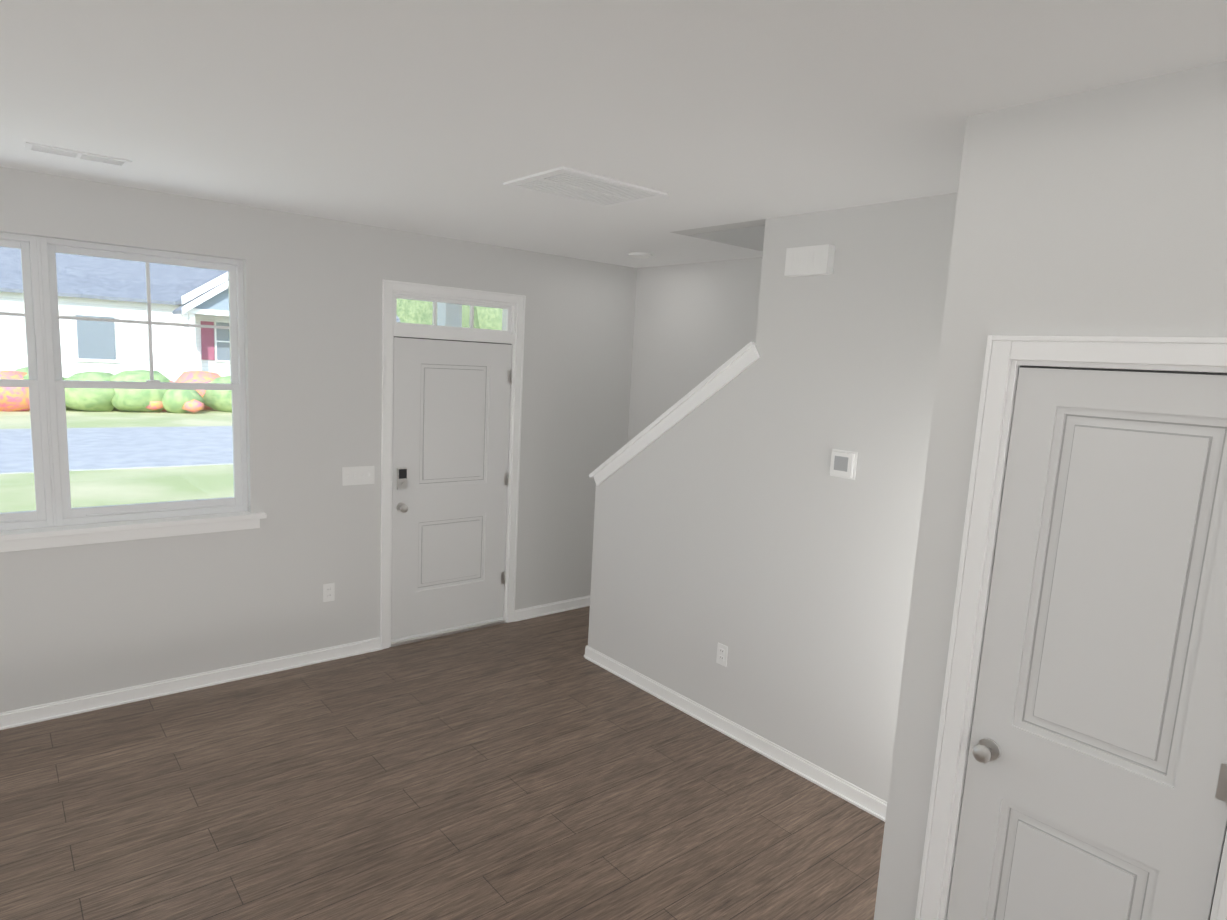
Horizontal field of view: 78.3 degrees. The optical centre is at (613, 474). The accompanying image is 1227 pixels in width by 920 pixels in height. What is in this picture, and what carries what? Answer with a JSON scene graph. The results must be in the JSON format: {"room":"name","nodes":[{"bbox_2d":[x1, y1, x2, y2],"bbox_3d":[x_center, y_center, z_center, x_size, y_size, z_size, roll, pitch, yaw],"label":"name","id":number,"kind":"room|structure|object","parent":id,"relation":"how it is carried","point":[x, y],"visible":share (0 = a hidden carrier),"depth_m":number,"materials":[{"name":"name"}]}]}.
{"room":"empty living room","nodes":[
{"label":"empty living room","id":0,"kind":"room"},
{"bbox_2d":[0,167,636,712],"bbox_3d":[-2.320,-1.484,4.035,6.627,5.480,0.160,-4,11,-40],"label":"wall","id":1,"kind":"structure","parent":0,"point":[76,621],"depth_m":4.53,"materials":[{"name":"white paint"}]},
{"bbox_2d":[0,232,247,530],"bbox_3d":[-2.881,-0.427,3.829,1.944,1.505,0.128,-4,11,-40],"label":"double-hung window","id":2,"kind":"structure","parent":1,"relation":"in","point":[46,383],"depth_m":3.90,"materials":[{"name":"white plastic"}]},
{"bbox_2d":[0,511,266,551],"bbox_3d":[-2.846,0.319,3.852,1.994,0.092,0.111,-4,11,-40],"label":"window sill","id":3,"kind":"structure","parent":1,"relation":"attached to","point":[44,537],"depth_m":4.01,"materials":[{"name":"white paint"}]},
{"bbox_2d":[323,583,334,601],"bbox_3d":[-1.809,0.748,4.791,0.072,0.116,0.008,-4,11,-40],"label":"outlet","id":4,"kind":"object","parent":1,"relation":"attached to","point":[329,592],"visible":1,"depth_m":4.79,"materials":[{"name":"white plastic"}]},
{"bbox_2d":[342,466,374,485],"bbox_3d":[-1.624,0.003,4.796,0.207,0.118,0.017,-4,11,-40],"label":"light switch","id":5,"kind":"object","parent":1,"relation":"attached to","point":[358,475],"visible":1,"depth_m":4.79,"materials":[{"name":"white plastic"}]},
{"bbox_2d":[391,337,511,639],"bbox_3d":[-1.105,0.097,5.259,0.903,2.030,0.117,-4,11,-40],"label":"front door","id":6,"kind":"structure","parent":1,"relation":"in","point":[451,416],"depth_m":5.24,"materials":[{"name":"white paint"}]},
{"bbox_2d":[380,279,525,649],"bbox_3d":[-1.160,-0.068,5.296,1.060,2.430,0.212,-4,11,-40],"label":"door frame","id":7,"kind":"structure","parent":1,"relation":"attached to","point":[389,287],"depth_m":5.10,"materials":[{"name":"white paint"}]},
{"bbox_2d":[0,606,884,919],"bbox_3d":[0.071,1.870,1.444,6.627,0.120,7.800,-4,11,-40],"label":"floor","id":8,"kind":"structure","parent":0,"point":[538,768],"depth_m":3.36,"materials":[{"name":"brown wood"}]},
{"bbox_2d":[0,0,1226,267],"bbox_3d":[0.244,-2.358,0.868,6.627,2.940,7.960,-4,11,-40],"label":"ceiling","id":9,"kind":"structure","parent":0,"point":[444,118],"depth_m":2.19,"materials":[{"name":"white paint"}]},
{"bbox_2d":[24,142,131,166],"bbox_3d":[-2.256,-1.348,3.180,0.360,0.006,0.145,-4,11,-40],"label":"ceiling vent","id":10,"kind":"object","parent":9,"relation":"in","point":[41,148],"visible":1,"depth_m":3.17,"materials":[{"name":"white metal"}]},
{"bbox_2d":[503,166,667,206],"bbox_3d":[-0.120,-1.250,3.297,0.570,0.010,0.440,-4,11,-40],"label":"ceiling vent","id":11,"kind":"object","parent":9,"relation":"in","point":[578,185],"visible":1,"depth_m":3.27,"materials":[{"name":"white metal"}]},
{"bbox_2d":[628,252,651,258],"bbox_3d":[0.185,-1.520,5.227,0.170,0.021,0.170,-4,11,-40],"label":"recessed light","id":12,"kind":"object","parent":9,"relation":"in","point":[641,255],"visible":1,"depth_m":5.18,"materials":[{"name":"white plastic"}]},
{"bbox_2d":[628,257,761,441],"bbox_3d":[2.657,-1.090,3.177,0.115,5.480,7.600,-4,11,-40],"label":"wall","id":13,"kind":"structure","parent":0,"point":[695,324],"depth_m":5.65,"materials":[{"name":"white paint"}]},
{"bbox_2d":[686,225,764,236],"bbox_3d":[2.456,-2.284,1.827,0.012,2.740,6.168,-4,11,-40],"label":"wall","id":14,"kind":"structure","parent":0,"point":[759,226],"depth_m":4.53,"materials":[{"name":"white paint"}]},
{"bbox_2d":[694,228,764,250],"bbox_3d":[0.800,-2.774,4.487,0.840,2.740,0.112,-4,11,-40],"label":"wall","id":15,"kind":"structure","parent":0,"point":[751,237],"depth_m":4.67,"materials":[{"name":"white paint"}]},
{"bbox_2d":[588,193,957,801],"bbox_3d":[2.156,-0.969,2.204,0.115,5.480,6.732,-4,11,-40],"label":"wall","id":16,"kind":"structure","parent":0,"point":[755,537],"depth_m":3.69,"materials":[{"name":"white paint"}]},
{"bbox_2d":[0,595,886,821],"bbox_3d":[0.045,1.752,1.531,6.312,0.085,7.600,-4,11,-40],"label":"baseboard","id":17,"kind":"structure","parent":16,"relation":"attached to","point":[864,800],"depth_m":4.24,"materials":[{"name":"white paint"}]},
{"bbox_2d":[589,342,759,485],"bbox_3d":[0.347,-0.311,4.443,0.163,0.944,1.336,-4,11,-40],"label":"trim","id":18,"kind":"structure","parent":16,"relation":"on","point":[733,367],"depth_m":4.28,"materials":[{"name":"white paint"}]},
{"bbox_2d":[716,643,727,666],"bbox_3d":[0.598,0.992,4.157,0.008,0.116,0.072,-4,11,-40],"label":"outlet","id":19,"kind":"object","parent":16,"relation":"attached to","point":[722,653],"visible":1,"depth_m":4.15,"materials":[{"name":"white plastic"}]},
{"bbox_2d":[784,244,834,276],"bbox_3d":[0.923,-1.009,3.556,0.052,0.128,0.240,-4,11,-40],"label":"door chime","id":20,"kind":"object","parent":16,"relation":"attached to","point":[810,260],"visible":1,"depth_m":3.53,"materials":[{"name":"white plastic"}]},
{"bbox_2d":[830,449,857,479],"bbox_3d":[1.061,-0.050,3.494,0.026,0.128,0.132,-4,11,-40],"label":"thermostat","id":21,"kind":"object","parent":16,"relation":"attached to","point":[843,464],"visible":0.98,"depth_m":3.48,"materials":[{"name":"white plastic"}]},
{"bbox_2d":[874,61,1226,919],"bbox_3d":[2.275,0.629,0.854,0.115,2.740,4.065,-4,11,-40],"label":"wall","id":22,"kind":"structure","parent":0,"point":[1096,213],"depth_m":1.99,"materials":[{"name":"white paint"}]},
{"bbox_2d":[915,335,1226,919],"bbox_3d":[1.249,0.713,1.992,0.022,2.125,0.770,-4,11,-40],"label":"door frame","id":23,"kind":"structure","parent":22,"relation":"attached to","point":[1002,351],"depth_m":2.16,"materials":[{"name":"white paint"}]},
{"bbox_2d":[947,367,1226,919],"bbox_3d":[1.258,0.750,1.994,0.104,2.028,0.622,-4,11,-40],"label":"closet door","id":24,"kind":"structure","parent":22,"relation":"in","point":[1095,786],"depth_m":1.97,"materials":[{"name":"white paint"}]},
{"label":"outside","id":25,"kind":"structure","parent":0,"visible":0},
{"bbox_2d":[0,409,233,512],"bbox_3d":[-39.798,-7.515,52.132,140.000,0.200,117.540,-4,11,-40],"label":"lawn","id":26,"kind":"structure","parent":25,"point":[25,487],"depth_m":12.52,"materials":[{"name":"green plant"}]},
{"bbox_2d":[0,367,231,412],"bbox_3d":[-13.953,-2.715,24.577,16.969,1.534,2.824,-4,11,-40],"label":"bushes","id":27,"kind":"object","parent":26,"relation":"on","point":[90,402],"depth_m":23.01,"materials":[{"name":"green plant"}]},
{"bbox_2d":[0,426,232,473],"bbox_3d":[-9.996,-0.700,16.789,140.000,0.020,7.000,-4,11,-40],"label":"street","id":28,"kind":"structure","parent":26,"relation":"on","point":[85,465],"depth_m":15.74,"materials":[{"name":"grey asphalt"}]},
{"bbox_2d":[0,247,399,380],"bbox_3d":[-18.567,-6.551,30.538,17.700,6.570,12.250,-4,11,-40],"label":"neighbor house","id":29,"kind":"structure","parent":26,"relation":"on","point":[110,297],"depth_m":27.19,"materials":[{"name":"white"}]},
{"bbox_2d":[396,298,502,329],"bbox_3d":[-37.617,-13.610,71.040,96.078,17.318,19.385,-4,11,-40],"label":"tree","id":30,"kind":"object","parent":26,"relation":"on","point":[422,312],"depth_m":75.26,"materials":[{"name":"green plant"}]}
]}

